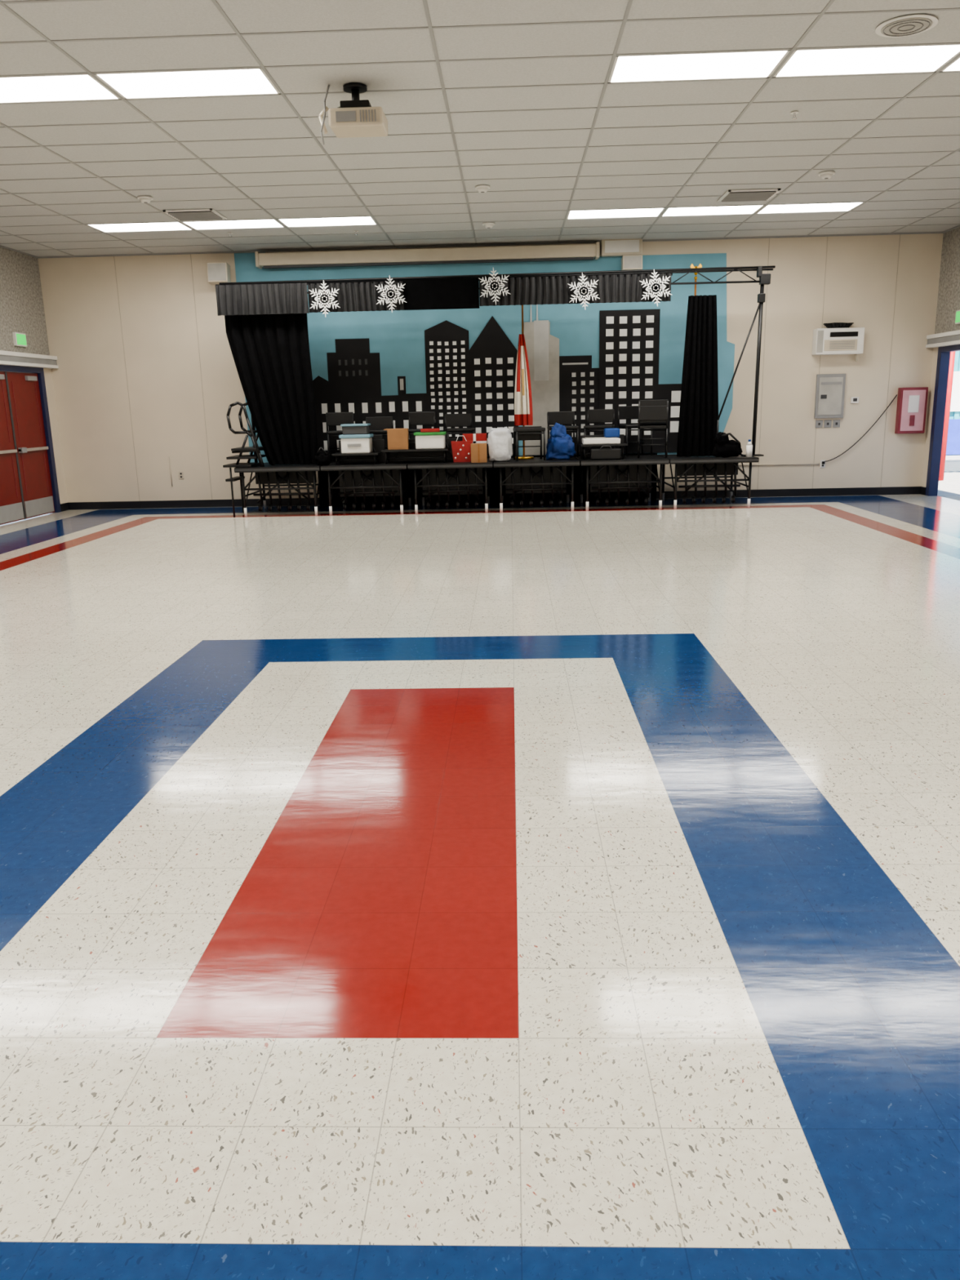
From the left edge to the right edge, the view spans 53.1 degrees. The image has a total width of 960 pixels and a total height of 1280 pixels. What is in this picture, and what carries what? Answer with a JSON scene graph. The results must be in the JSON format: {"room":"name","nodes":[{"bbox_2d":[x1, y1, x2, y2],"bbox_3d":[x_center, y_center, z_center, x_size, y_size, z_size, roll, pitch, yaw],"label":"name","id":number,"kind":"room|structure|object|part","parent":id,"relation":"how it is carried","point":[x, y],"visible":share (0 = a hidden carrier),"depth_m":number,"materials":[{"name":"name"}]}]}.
{"room":"school multipurpose hall","nodes":[
{"label":"school multipurpose hall","id":0,"kind":"room"},
{"bbox_2d":[0,247,67,503],"bbox_3d":[-7.202,-1.621,5.340,0.120,4.010,20.700,-1,14,2],"label":"wall","id":1,"kind":"structure","parent":0,"point":[21,301],"depth_m":14.60,"materials":[{"name":"paint"}]},
{"bbox_2d":[12,332,26,346],"bbox_3d":[-6.841,-4.466,14.297,0.053,0.190,0.310,-1,14,2],"label":"exit sign","id":2,"kind":"object","parent":1,"relation":"attached to","point":[19,339],"visible":1,"depth_m":14.24,"materials":[{"name":"green plastic"}]},
{"bbox_2d":[0,493,959,1279],"bbox_3d":[-0.184,0.232,5.575,14.080,0.001,20.940,-1,14,2],"label":"floor","id":3,"kind":"structure","parent":0,"point":[546,891],"depth_m":3.15,"materials":[{"name":"tile"}]},
{"bbox_2d":[222,401,273,516],"bbox_3d":[-3.441,-2.704,14.346,0.640,1.659,0.590,-1,14,2],"label":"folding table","id":4,"kind":"object","parent":3,"relation":"on","point":[255,448],"visible":0.84,"depth_m":14.08,"materials":[{"name":"metal"}]},
{"bbox_3d":[-3.441,-2.704,14.346,0.640,1.659,0.590,-1,14,2],"label":"step handrail","id":5,"kind":"part","parent":4,"relation":"part of","materials":[{"name":"black metal"}]},
{"bbox_2d":[234,461,334,516],"bbox_3d":[-2.937,-2.324,14.724,1.254,0.719,1.288,-1,14,2],"label":"folding table","id":6,"kind":"object","parent":3,"relation":"on","point":[277,474],"visible":0.87,"depth_m":14.38,"materials":[{"name":"black metal"}]},
{"bbox_2d":[320,460,411,515],"bbox_3d":[-1.668,-2.341,14.680,1.254,0.719,1.288,-1,14,2],"label":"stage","id":7,"kind":"object","parent":3,"relation":"on","point":[383,479],"visible":0.98,"depth_m":14.36,"materials":[{"name":"black metal"}]},
{"bbox_2d":[315,447,331,465],"bbox_3d":[-2.324,-2.724,14.229,0.229,0.267,0.302,-1,14,2],"label":"duffel bag","id":8,"kind":"object","parent":7,"relation":"on","point":[322,458],"visible":1,"depth_m":14.12,"materials":[{"name":"fabric"}]},
{"bbox_2d":[325,412,354,453],"bbox_3d":[-2.147,-3.140,14.868,0.440,0.739,0.418,-4,14,-9],"label":"chair","id":9,"kind":"object","parent":7,"relation":"on","point":[331,418],"visible":0.58,"depth_m":14.96,"materials":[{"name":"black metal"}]},
{"bbox_2d":[331,452,381,464],"bbox_3d":[-1.835,-2.711,14.356,0.690,0.160,0.390,-1,14,2],"label":"bench","id":10,"kind":"object","parent":7,"relation":"on","point":[374,454],"visible":0.96,"depth_m":14.19,"materials":[{"name":"black metal"}]},
{"bbox_2d":[338,423,373,453],"bbox_3d":[-1.836,-2.995,14.291,0.460,0.420,0.380,-1,14,2],"label":"plastic storage bin","id":11,"kind":"object","parent":10,"relation":"on","point":[355,437],"visible":1,"depth_m":14.13,"materials":[{"name":"white plastic"}]},
{"bbox_2d":[338,434,385,462],"bbox_3d":[-1.784,-2.900,14.596,0.700,0.410,0.100,-1,14,2],"label":"tables","id":12,"kind":"object","parent":7,"relation":"on","point":[378,442],"visible":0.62,"depth_m":14.58,"materials":[{"name":"black metal"}]},
{"bbox_2d":[365,416,393,448],"bbox_3d":[-1.547,-3.109,14.857,0.440,0.659,0.418,-2,14,-4],"label":"chair","id":13,"kind":"object","parent":7,"relation":"on","point":[378,424],"visible":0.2,"depth_m":14.97,"materials":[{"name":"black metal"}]},
{"bbox_2d":[381,448,449,463],"bbox_3d":[-0.951,-2.743,14.320,0.980,0.200,0.390,-1,14,2],"label":"bench","id":14,"kind":"object","parent":7,"relation":"on","point":[444,450],"visible":1,"depth_m":14.14,"materials":[{"name":"black metal"}]},
{"bbox_2d":[383,427,408,449],"bbox_3d":[-1.231,-2.989,14.294,0.348,0.300,0.317,-1,14,2],"label":"cardboard box","id":15,"kind":"object","parent":14,"relation":"on","point":[397,438],"visible":1,"depth_m":14.15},
{"bbox_2d":[413,428,446,448],"bbox_3d":[-0.736,-2.986,14.259,0.460,0.290,0.340,-1,14,2],"label":"storage tote","id":16,"kind":"object","parent":14,"relation":"on","point":[427,438],"visible":1,"depth_m":14.12,"materials":[{"name":"white plastic"}]},
{"bbox_2d":[407,457,493,513],"bbox_3d":[-0.409,-2.358,14.636,1.234,0.719,1.288,-1,14,2],"label":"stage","id":17,"kind":"object","parent":3,"relation":"on","point":[438,478],"visible":1,"depth_m":14.32,"materials":[{"name":"black metal"}]},
{"bbox_2d":[408,411,435,439],"bbox_3d":[-0.929,-3.146,14.828,0.440,0.719,0.418,1,14,10],"label":"chair","id":18,"kind":"object","parent":17,"relation":"on","point":[424,418],"visible":0.43,"depth_m":14.93,"materials":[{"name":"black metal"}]},
{"bbox_2d":[389,437,458,462],"bbox_3d":[-0.849,-2.873,14.548,1.070,0.340,0.050,-1,14,2],"label":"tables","id":19,"kind":"object","parent":17,"relation":"on","point":[447,441],"visible":0.43,"depth_m":14.55,"materials":[{"name":"black metal"}]},
{"bbox_2d":[444,413,475,438],"bbox_3d":[-0.308,-3.135,14.811,0.440,0.679,0.418,-3,14,-6],"label":"chair","id":20,"kind":"object","parent":17,"relation":"on","point":[451,420],"visible":0.86,"depth_m":14.91,"materials":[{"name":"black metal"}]},
{"bbox_2d":[450,435,472,462],"bbox_3d":[-0.263,-2.840,14.270,0.320,0.384,0.199,-1,14,2],"label":"gift bag","id":21,"kind":"object","parent":17,"relation":"on","point":[461,450],"visible":1,"depth_m":14.20,"materials":[{"name":"red paper"}]},
{"bbox_2d":[471,443,487,462],"bbox_3d":[-0.014,-2.735,14.058,0.230,0.270,0.205,-1,14,2],"label":"cardboard box","id":22,"kind":"object","parent":17,"relation":"on","point":[478,451],"visible":1,"depth_m":13.97,"materials":[{"name":"brown cardboard"}]},
{"bbox_2d":[462,433,486,443],"bbox_3d":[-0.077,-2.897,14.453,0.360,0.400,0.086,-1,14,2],"label":"gift box","id":23,"kind":"object","parent":22,"relation":"on","point":[475,437],"visible":0.45,"depth_m":14.38,"materials":[{"name":"red paper"}]},
{"bbox_2d":[317,453,657,506],"bbox_3d":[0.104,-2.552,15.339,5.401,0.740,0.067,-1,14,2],"label":"stage platform","id":24,"kind":"object","parent":3,"relation":"on","point":[494,473],"visible":0.32,"depth_m":15.38,"materials":[{"name":"metal"}]},
{"bbox_2d":[493,456,579,511],"bbox_3d":[0.845,-2.375,14.592,1.244,0.719,1.288,-1,14,2],"label":"folding table","id":25,"kind":"object","parent":3,"relation":"on","point":[536,475],"visible":1,"depth_m":14.28,"materials":[{"name":"black metal"}]},
{"bbox_2d":[488,426,512,461],"bbox_3d":[0.299,-2.884,14.157,0.364,0.499,0.322,-1,14,2],"label":"plastic bag","id":26,"kind":"object","parent":25,"relation":"on","point":[500,439],"visible":1,"depth_m":14.03,"materials":[{"name":"plastic"}]},
{"bbox_2d":[514,305,533,459],"bbox_3d":[0.648,-3.980,14.434,0.300,2.480,0.300,-1,14,2],"label":"state flag","id":27,"kind":"object","parent":25,"relation":"on","point":[523,415],"visible":0.97,"depth_m":14.46,"materials":[{"name":"red fabric"}]},
{"bbox_2d":[512,426,545,461],"bbox_3d":[0.722,-2.885,14.119,0.440,0.479,0.418,-2,14,-4],"label":"chair","id":28,"kind":"object","parent":25,"relation":"on","point":[529,433],"visible":1,"depth_m":14.24,"materials":[{"name":"black metal"}]},
{"bbox_2d":[545,422,576,460],"bbox_3d":[1.205,-2.954,14.265,0.459,0.543,0.260,-1,14,2],"label":"bag","id":29,"kind":"object","parent":25,"relation":"on","point":[560,445],"visible":1,"depth_m":14.19,"materials":[{"name":"plastic"}]},
{"bbox_2d":[546,411,578,457],"bbox_3d":[1.271,-3.156,14.757,0.440,0.679,0.418,-2,14,-4],"label":"chair","id":30,"kind":"object","parent":25,"relation":"on","point":[560,417],"visible":0.78,"depth_m":14.86,"materials":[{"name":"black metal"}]},
{"bbox_2d":[575,454,669,511],"bbox_3d":[2.114,-2.392,14.548,1.264,0.719,1.288,-1,14,2],"label":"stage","id":31,"kind":"object","parent":3,"relation":"on","point":[632,473],"visible":1,"depth_m":14.24,"materials":[{"name":"black metal"}]},
{"bbox_2d":[583,408,614,435],"bbox_3d":[1.829,-3.174,14.735,0.440,0.699,0.418,2,14,13],"label":"chair","id":32,"kind":"object","parent":31,"relation":"on","point":[597,415],"visible":0.77,"depth_m":14.82,"materials":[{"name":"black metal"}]},
{"bbox_2d":[580,434,624,458],"bbox_3d":[1.839,-2.909,14.454,0.650,0.340,0.050,-1,14,2],"label":"tables","id":33,"kind":"object","parent":31,"relation":"on","point":[588,449],"visible":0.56,"depth_m":14.44,"materials":[{"name":"black metal"}]},
{"bbox_2d":[578,442,627,459],"bbox_3d":[1.817,-2.790,14.222,0.680,0.220,0.390,-1,14,2],"label":"bench","id":34,"kind":"object","parent":31,"relation":"on","point":[622,445],"visible":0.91,"depth_m":14.04,"materials":[{"name":"black metal"}]},
{"bbox_2d":[582,427,620,444],"bbox_3d":[1.783,-3.005,14.175,0.540,0.220,0.340,-1,14,2],"label":"tray","id":35,"kind":"object","parent":34,"relation":"on","point":[611,435],"visible":1,"depth_m":14.04,"materials":[{"name":"plastic"}]},
{"bbox_2d":[590,445,621,460],"bbox_3d":[1.829,-2.722,13.974,0.440,0.207,0.083,-1,14,2],"label":"instrument case","id":36,"kind":"object","parent":31,"relation":"on","point":[611,453],"visible":1,"depth_m":13.95,"materials":[{"name":"plastic"}]},
{"bbox_2d":[617,405,652,456],"bbox_3d":[2.370,-3.200,14.711,0.440,0.739,0.418,-4,14,-12],"label":"chair","id":37,"kind":"object","parent":31,"relation":"on","point":[625,412],"visible":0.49,"depth_m":14.79,"materials":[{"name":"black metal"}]},
{"bbox_2d":[637,399,668,457],"bbox_3d":[2.530,-3.091,14.071,0.440,0.824,0.433,1,14,10],"label":"stacked chairs","id":38,"kind":"object","parent":31,"relation":"on","point":[649,411],"visible":1,"depth_m":13.85,"materials":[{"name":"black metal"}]},
{"bbox_2d":[657,453,759,509],"bbox_3d":[3.393,-2.409,14.504,1.264,0.719,1.288,-1,14,2],"label":"folding table","id":39,"kind":"object","parent":3,"relation":"on","point":[686,466],"visible":0.98,"depth_m":14.17,"materials":[{"name":"black metal"}]},
{"bbox_2d":[218,265,775,462],"bbox_3d":[0.237,-3.962,14.092,7.881,2.626,0.401,-1,14,2],"label":"frame","id":40,"kind":"object","parent":39,"relation":"on","point":[764,278],"visible":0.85,"depth_m":13.64,"materials":[{"name":"metal"}]},
{"bbox_2d":[224,313,317,464],"bbox_3d":[-3.065,-3.710,14.233,1.250,2.190,0.187,-1,14,2],"label":"stage curtain","id":41,"kind":"object","parent":40,"relation":"hanging from","point":[271,354],"depth_m":14.15,"materials":[{"name":"fabric"}]},
{"bbox_2d":[309,280,340,316],"bbox_3d":[-2.203,-4.843,13.655,0.434,0.498,0.057,-1,14,2],"label":"snowflake","id":42,"kind":"object","parent":40,"relation":"attached to","point":[324,298],"visible":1,"depth_m":13.63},
{"bbox_2d":[375,275,406,312],"bbox_3d":[-1.259,-4.895,13.613,0.442,0.498,0.057,-1,14,2],"label":"snowflake","id":43,"kind":"object","parent":40,"relation":"attached to","point":[390,294],"visible":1,"depth_m":13.59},
{"bbox_2d":[215,272,672,315],"bbox_3d":[-0.533,-4.904,13.638,6.480,0.425,0.076,-1,14,2],"label":"valance","id":44,"kind":"object","parent":40,"relation":"hanging from","point":[278,298],"depth_m":13.65,"materials":[{"name":"fabric"}]},
{"bbox_2d":[478,267,510,304],"bbox_3d":[0.206,-4.982,13.546,0.448,0.498,0.056,-1,14,2],"label":"snowflake","id":45,"kind":"object","parent":40,"relation":"attached to","point":[494,286],"visible":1,"depth_m":13.52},
{"bbox_2d":[567,272,599,308],"bbox_3d":[1.458,-4.902,13.526,0.455,0.497,0.057,-1,14,2],"label":"snowflake","id":46,"kind":"object","parent":40,"relation":"attached to","point":[584,291],"visible":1,"depth_m":13.50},
{"bbox_2d":[639,269,671,306],"bbox_3d":[2.462,-4.935,13.486,0.460,0.495,0.057,-1,14,2],"label":"snowflake","id":47,"kind":"object","parent":40,"relation":"attached to","point":[655,287],"visible":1,"depth_m":13.46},
{"bbox_2d":[676,294,718,457],"bbox_3d":[3.195,-3.816,13.979,0.620,2.250,0.167,-1,14,2],"label":"stage curtain","id":48,"kind":"object","parent":40,"relation":"hanging from","point":[699,402],"depth_m":13.95,"materials":[{"name":"fabric"}]},
{"bbox_2d":[689,263,702,295],"bbox_3d":[3.231,-4.225,14.571,0.158,2.780,0.158,-14,19,-41],"label":"flagpole","id":49,"kind":"object","parent":39,"relation":"on","point":[691,266],"visible":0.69,"depth_m":14.26,"materials":[{"name":"gold metal"}]},
{"bbox_2d":[711,431,742,457],"bbox_3d":[3.592,-2.831,13.925,0.448,0.365,0.228,-1,14,2],"label":"equipment bag","id":50,"kind":"object","parent":39,"relation":"on","point":[724,447],"visible":1,"depth_m":13.87,"materials":[{"name":"fabric"}]},
{"bbox_2d":[746,439,752,457],"bbox_3d":[3.887,-2.767,13.879,0.090,0.250,0.090,-1,14,2],"label":"bottle","id":51,"kind":"object","parent":39,"relation":"on","point":[749,446],"visible":1,"depth_m":13.85,"materials":[{"name":"plastic"}]},
{"bbox_2d":[0,0,959,256],"bbox_3d":[-0.269,-3.671,4.617,14.080,0.220,20.940,-1,14,2],"label":"ceiling","id":52,"kind":"structure","parent":0,"point":[102,19],"depth_m":8.41,"materials":[{"name":"tile"}]},
{"bbox_2d":[0,74,121,103],"bbox_3d":[-3.401,-4.170,7.191,1.219,0.104,0.596,-1,14,2],"label":"fluorescent ceiling light","id":53,"kind":"object","parent":52,"relation":"attached to","point":[73,87],"visible":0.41,"depth_m":7.25,"materials":[{"name":"white plastic"}]},
{"bbox_2d":[86,222,193,232],"bbox_3d":[-4.474,-5.492,12.670,1.219,0.104,0.596,-1,14,2],"label":"fluorescent ceiling light","id":54,"kind":"object","parent":52,"relation":"attached to","point":[166,226],"visible":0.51,"depth_m":12.75,"materials":[{"name":"white plastic"}]},
{"bbox_2d":[137,195,153,203],"bbox_3d":[-3.793,-4.987,10.902,0.170,0.060,0.170,-1,14,2],"label":"smoke detector","id":55,"kind":"object","parent":52,"relation":"attached to","point":[144,199],"visible":1,"depth_m":10.86,"materials":[{"name":"white plastic"}]},
{"bbox_2d":[93,68,279,99],"bbox_3d":[-2.158,-4.187,7.147,1.219,0.104,0.596,-1,14,2],"label":"fluorescent ceiling light","id":56,"kind":"object","parent":52,"relation":"attached to","point":[239,82],"visible":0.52,"depth_m":7.18,"materials":[{"name":"white plastic"}]},
{"bbox_2d":[162,208,226,220],"bbox_3d":[-3.524,-5.254,11.907,0.620,0.030,0.600,-1,14,2],"label":"ceiling vent","id":57,"kind":"object","parent":52,"relation":"in","point":[196,214],"visible":1,"depth_m":11.82,"materials":[{"name":"white metal"}]},
{"bbox_2d":[182,219,284,230],"bbox_3d":[-3.231,-5.509,12.627,1.219,0.104,0.596,-1,14,2],"label":"fluorescent ceiling light","id":58,"kind":"object","parent":52,"relation":"attached to","point":[251,224],"visible":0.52,"depth_m":12.71,"materials":[{"name":"white plastic"}]},
{"bbox_2d":[276,216,377,227],"bbox_3d":[-1.987,-5.526,12.584,1.219,0.104,0.596,-1,14,2],"label":"fluorescent ceiling light","id":59,"kind":"object","parent":52,"relation":"attached to","point":[363,220],"visible":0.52,"depth_m":12.66,"materials":[{"name":"white plastic"}]},
{"bbox_2d":[318,82,387,144],"bbox_3d":[-0.968,-3.990,7.351,0.493,0.429,0.386,-1,14,2],"label":"ceiling projector","id":60,"kind":"object","parent":52,"relation":"hanging from","point":[355,117],"depth_m":7.22,"materials":[{"name":"plastic"}]},
{"bbox_2d":[0,0,959,258],"bbox_3d":[-0.267,-3.556,4.645,13.840,0.022,20.700,-1,14,2],"label":"grid","id":61,"kind":"object","parent":52,"relation":"attached to","point":[624,20],"depth_m":9.04,"materials":[{"name":"metal"}]},
{"bbox_2d":[475,185,489,192],"bbox_3d":[0.029,-5.031,10.742,0.170,0.060,0.170,-1,14,2],"label":"smoke detector","id":62,"kind":"object","parent":52,"relation":"attached to","point":[481,188],"visible":1,"depth_m":10.70,"materials":[{"name":"white plastic"}]},
{"bbox_2d":[482,222,494,228],"bbox_3d":[0.117,-5.573,12.940,0.170,0.060,0.170,-1,14,2],"label":"smoke detector","id":63,"kind":"object","parent":52,"relation":"attached to","point":[488,224],"visible":1,"depth_m":12.89,"materials":[{"name":"white plastic"}]},
{"bbox_2d":[566,208,665,219],"bbox_3d":[1.745,-5.576,12.454,1.219,0.104,0.596,-1,14,2],"label":"fluorescent ceiling light","id":64,"kind":"object","parent":52,"relation":"attached to","point":[646,212],"visible":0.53,"depth_m":12.53,"materials":[{"name":"white plastic"}]},
{"bbox_2d":[608,49,791,83],"bbox_3d":[1.574,-4.237,7.018,1.219,0.104,0.596,-1,14,2],"label":"fluorescent ceiling light","id":65,"kind":"object","parent":52,"relation":"attached to","point":[762,64],"visible":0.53,"depth_m":7.06,"materials":[{"name":"white plastic"}]},
{"bbox_2d":[661,204,764,216],"bbox_3d":[2.989,-5.593,12.411,1.219,0.104,0.596,-1,14,2],"label":"fluorescent ceiling light","id":66,"kind":"object","parent":52,"relation":"attached to","point":[731,210],"visible":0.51,"depth_m":12.49,"materials":[{"name":"white plastic"}]},
{"bbox_2d":[716,188,781,201],"bbox_3d":[3.203,-5.297,11.479,0.620,0.030,0.600,-1,14,2],"label":"ceiling vent","id":67,"kind":"object","parent":52,"relation":"in","point":[743,195],"visible":1,"depth_m":11.40,"materials":[{"name":"white metal"}]},
{"bbox_2d":[790,111,799,119],"bbox_3d":[2.681,-4.471,8.198,0.070,0.049,0.070,-1,14,2],"label":"sprinkler","id":68,"kind":"object","parent":52,"relation":"attached to","point":[794,113],"visible":1,"depth_m":8.19,"materials":[{"name":"white metal"}]},
{"bbox_2d":[755,202,863,213],"bbox_3d":[4.232,-5.609,12.368,1.219,0.104,0.596,-1,14,2],"label":"fluorescent ceiling light","id":69,"kind":"object","parent":52,"relation":"attached to","point":[844,206],"visible":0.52,"depth_m":12.44,"materials":[{"name":"white plastic"}]},
{"bbox_2d":[817,170,835,178],"bbox_3d":[3.761,-5.038,10.437,0.170,0.060,0.170,-1,14,2],"label":"smoke detector","id":70,"kind":"object","parent":52,"relation":"attached to","point":[824,175],"visible":1,"depth_m":10.39,"materials":[{"name":"white plastic"}]},
{"bbox_2d":[773,44,959,77],"bbox_3d":[2.818,-4.254,6.975,1.219,0.104,0.596,-1,14,2],"label":"fluorescent ceiling light","id":71,"kind":"object","parent":52,"relation":"attached to","point":[928,58],"visible":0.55,"depth_m":7.01,"materials":[{"name":"white plastic"}]},
{"bbox_2d":[875,14,937,37],"bbox_3d":[2.803,-4.029,6.323,0.380,0.018,0.380,-1,14,2],"label":"ceiling vent","id":72,"kind":"object","parent":52,"relation":"in","point":[911,24],"depth_m":6.29,"materials":[{"name":"metal"}]},
{"bbox_2d":[940,56,959,71],"bbox_3d":[4.062,-4.271,6.931,1.219,0.104,0.596,-1,14,2],"label":"fluorescent ceiling light","id":73,"kind":"object","parent":52,"relation":"attached to","point":[954,66],"visible":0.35,"depth_m":7.19,"materials":[{"name":"white plastic"}]},
{"bbox_2d":[37,233,943,502],"bbox_3d":[0.091,-4.202,15.199,14.080,4.010,0.123,-1,14,2],"label":"wall","id":74,"kind":"structure","parent":0,"point":[146,375],"depth_m":15.13,"materials":[{"name":"paint"}]},
{"bbox_2d":[178,471,183,479],"bbox_3d":[-4.867,-2.682,15.660,0.080,0.120,0.015,-1,14,2],"label":"wall outlet","id":75,"kind":"object","parent":74,"relation":"attached to","point":[180,473],"visible":1,"depth_m":15.66,"materials":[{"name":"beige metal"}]},
{"bbox_2d":[206,262,231,284],"bbox_3d":[-3.971,-5.593,14.705,0.306,0.306,0.378,-1,14,2],"label":"wall speaker","id":76,"kind":"object","parent":74,"relation":"attached to","point":[217,272],"visible":0.91,"depth_m":14.54,"materials":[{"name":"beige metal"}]},
{"bbox_2d":[254,241,599,269],"bbox_3d":[-0.807,-5.837,14.612,5.208,0.232,0.224,-1,14,2],"label":"screen housing","id":77,"kind":"object","parent":74,"relation":"attached to","point":[566,252],"visible":1,"depth_m":14.54,"materials":[{"name":"beige metal"}]},
{"bbox_2d":[67,486,920,510],"bbox_3d":[0.131,-2.298,15.600,13.840,0.120,0.012,-1,14,2],"label":"baseboard","id":78,"kind":"structure","parent":74,"relation":"attached to","point":[898,490],"depth_m":15.50,"materials":[{"name":"black plastic"}]},
{"bbox_2d":[168,456,819,486],"bbox_3d":[0.179,-2.814,15.463,10.443,0.479,0.024,-1,14,2],"label":"conduit","id":79,"kind":"object","parent":74,"relation":"attached to","point":[169,456],"visible":0.8,"depth_m":15.32,"materials":[{"name":"beige metal"}]},
{"bbox_2d":[600,238,642,257],"bbox_3d":[2.140,-5.945,14.545,0.613,0.249,0.135,-1,14,2],"label":"junction box","id":80,"kind":"object","parent":74,"relation":"attached to","point":[609,247],"visible":0.91,"depth_m":14.48,"materials":[{"name":"beige metal"}]},
{"bbox_2d":[621,254,642,270],"bbox_3d":[2.281,-5.659,14.494,0.297,0.230,0.373,-1,14,2],"label":"wall speaker","id":81,"kind":"object","parent":74,"relation":"attached to","point":[629,262],"visible":0.8,"depth_m":14.32,"materials":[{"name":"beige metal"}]},
{"bbox_2d":[819,460,825,467],"bbox_3d":[5.456,-2.803,15.306,0.080,0.120,0.015,-1,14,2],"label":"wall outlet","id":82,"kind":"object","parent":74,"relation":"attached to","point":[822,465],"visible":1,"depth_m":15.31,"materials":[{"name":"white plastic"}]},
{"bbox_2d":[815,419,839,427],"bbox_3d":[5.477,-3.407,15.154,0.375,0.114,0.021,-1,14,2],"label":"light switches","id":83,"kind":"object","parent":74,"relation":"attached to","point":[836,423],"visible":1,"depth_m":15.14,"materials":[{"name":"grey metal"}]},
{"bbox_2d":[813,373,845,418],"bbox_3d":[5.471,-3.810,15.031,0.440,0.670,0.060,-1,14,2],"label":"electrical panel","id":84,"kind":"object","parent":74,"relation":"attached to","point":[829,388],"visible":1,"depth_m":15.01,"materials":[{"name":"grey metal"}]},
{"bbox_2d":[811,322,864,361],"bbox_3d":[5.495,-4.570,14.759,0.718,0.570,0.228,-1,14,2],"label":"heater unit","id":85,"kind":"object","parent":74,"relation":"attached to","point":[848,340],"depth_m":14.65,"materials":[{"name":"white plastic"}]},
{"bbox_3d":[5.481,-4.809,14.707,0.459,0.081,0.142,-1,14,2],"label":"black cable coil","id":86,"kind":"part","parent":85,"relation":"part of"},
{"bbox_2d":[850,396,858,403],"bbox_3d":[5.865,-3.755,15.050,0.120,0.096,0.033,-1,14,2],"label":"thermostat","id":87,"kind":"object","parent":74,"relation":"attached to","point":[853,399],"visible":1,"depth_m":15.04,"materials":[{"name":"white plastic"}]},
{"bbox_2d":[822,394,897,463],"bbox_3d":[5.973,-3.313,15.141,1.097,1.047,0.027,-1,14,2],"label":"power cord","id":88,"kind":"object","parent":74,"relation":"attached to","point":[823,462],"visible":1,"depth_m":15.16,"materials":[{"name":"black rubber"}]},
{"bbox_2d":[894,386,928,433],"bbox_3d":[6.737,-3.582,15.010,0.420,0.699,0.138,-1,14,2],"label":"fire extinguisher cabinet","id":89,"kind":"object","parent":74,"relation":"attached to","point":[911,410],"visible":1,"depth_m":14.96,"materials":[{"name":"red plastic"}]},
{"bbox_2d":[921,226,959,487],"bbox_3d":[6.749,-1.809,4.855,0.120,4.010,20.700,-1,14,2],"label":"wall","id":90,"kind":"structure","parent":0,"point":[948,292],"depth_m":14.39,"materials":[{"name":"paint"}]},
{"bbox_2d":[924,344,959,496],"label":"door frame","id":91,"kind":"structure","parent":90,"relation":"in","point":[944,353],"depth_m":14.78,"materials":[{"name":"blue paint"}]},
{"bbox_2d":[955,310,959,324],"bbox_3d":[6.935,-4.657,13.838,0.053,0.190,0.310,-1,14,2],"label":"exit sign","id":92,"kind":"object","parent":90,"relation":"attached to","point":[957,312],"visible":1,"depth_m":13.91,"materials":[{"name":"green plastic"}]},
{"label":"outside","id":93,"kind":"structure","parent":0,"visible":0},
{"bbox_2d":[234,252,734,462],"bbox_3d":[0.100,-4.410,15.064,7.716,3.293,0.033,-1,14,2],"label":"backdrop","id":94,"kind":"structure","parent":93,"point":[397,363],"depth_m":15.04,"materials":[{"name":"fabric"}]},
{"bbox_3d":[-7.223,-0.548,4.306,0.120,2.420,18.180,-1,14,2],"label":"wall","id":95,"kind":"structure","parent":0,"visible":0},
{"bbox_2d":[0,350,58,368],"bbox_3d":[-6.860,-3.735,12.536,0.120,0.190,5.700,-1,14,2],"label":"trim","id":96,"kind":"structure","parent":95,"relation":"attached to","point":[6,357],"depth_m":14.36,"materials":[{"name":"white plastic"}]},
{"bbox_2d":[0,364,61,524],"bbox_3d":[-6.888,-2.902,14.220,0.165,2.250,2.206,-1,14,2],"label":"door","id":97,"kind":"structure","parent":95,"relation":"in","point":[28,484],"depth_m":14.51,"materials":[{"name":"red paint"}]},
{"bbox_2d":[60,502,68,511],"bbox_3d":[-7.094,0.267,5.801,0.012,0.120,20.660,-1,14,2],"label":"baseboard","id":98,"kind":"structure","parent":95,"relation":"attached to","point":[64,507],"depth_m":15.70,"materials":[{"name":"black plastic"}]},
{"bbox_3d":[6.726,-0.724,3.773,0.120,2.420,18.080,-1,14,2],"label":"wall","id":99,"kind":"structure","parent":0,"visible":0},
{"bbox_2d":[920,486,925,494],"bbox_3d":[6.724,0.080,5.321,0.012,0.120,20.660,-1,14,2],"label":"baseboard","id":100,"kind":"structure","parent":99,"relation":"attached to","point":[922,489],"depth_m":15.27,"materials":[{"name":"black plastic"}]},
{"bbox_2d":[925,329,959,347],"bbox_3d":[6.851,-3.920,12.060,0.120,0.190,5.700,-1,14,2],"label":"trim","id":101,"kind":"structure","parent":99,"relation":"attached to","point":[949,338],"depth_m":14.25,"materials":[{"name":"white plastic"}]},
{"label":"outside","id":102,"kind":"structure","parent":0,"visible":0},
{"bbox_2d":[937,454,959,500],"bbox_3d":[22.305,-4.094,21.474,29.880,0.100,45.000,-1,14,2],"label":"ground","id":103,"kind":"structure","parent":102,"point":[949,488],"depth_m":17.87,"materials":[{"name":"concrete"}]},
{"bbox_2d":[938,351,955,480],"bbox_3d":[10.078,-4.822,19.052,3.550,2.990,3.900,-1,14,2],"label":"shade","id":104,"kind":"object","parent":103,"relation":"on","point":[952,359],"visible":0.08,"depth_m":17.62,"materials":[{"name":"red paint"}]},
{"bbox_2d":[946,351,959,455],"bbox_3d":[13.627,-6.830,26.225,10.600,3.320,3.200,-1,14,2],"label":"building","id":105,"kind":"structure","parent":103,"relation":"on","point":[953,448],"depth_m":24.92,"materials":[{"name":"paint"}]}
]}

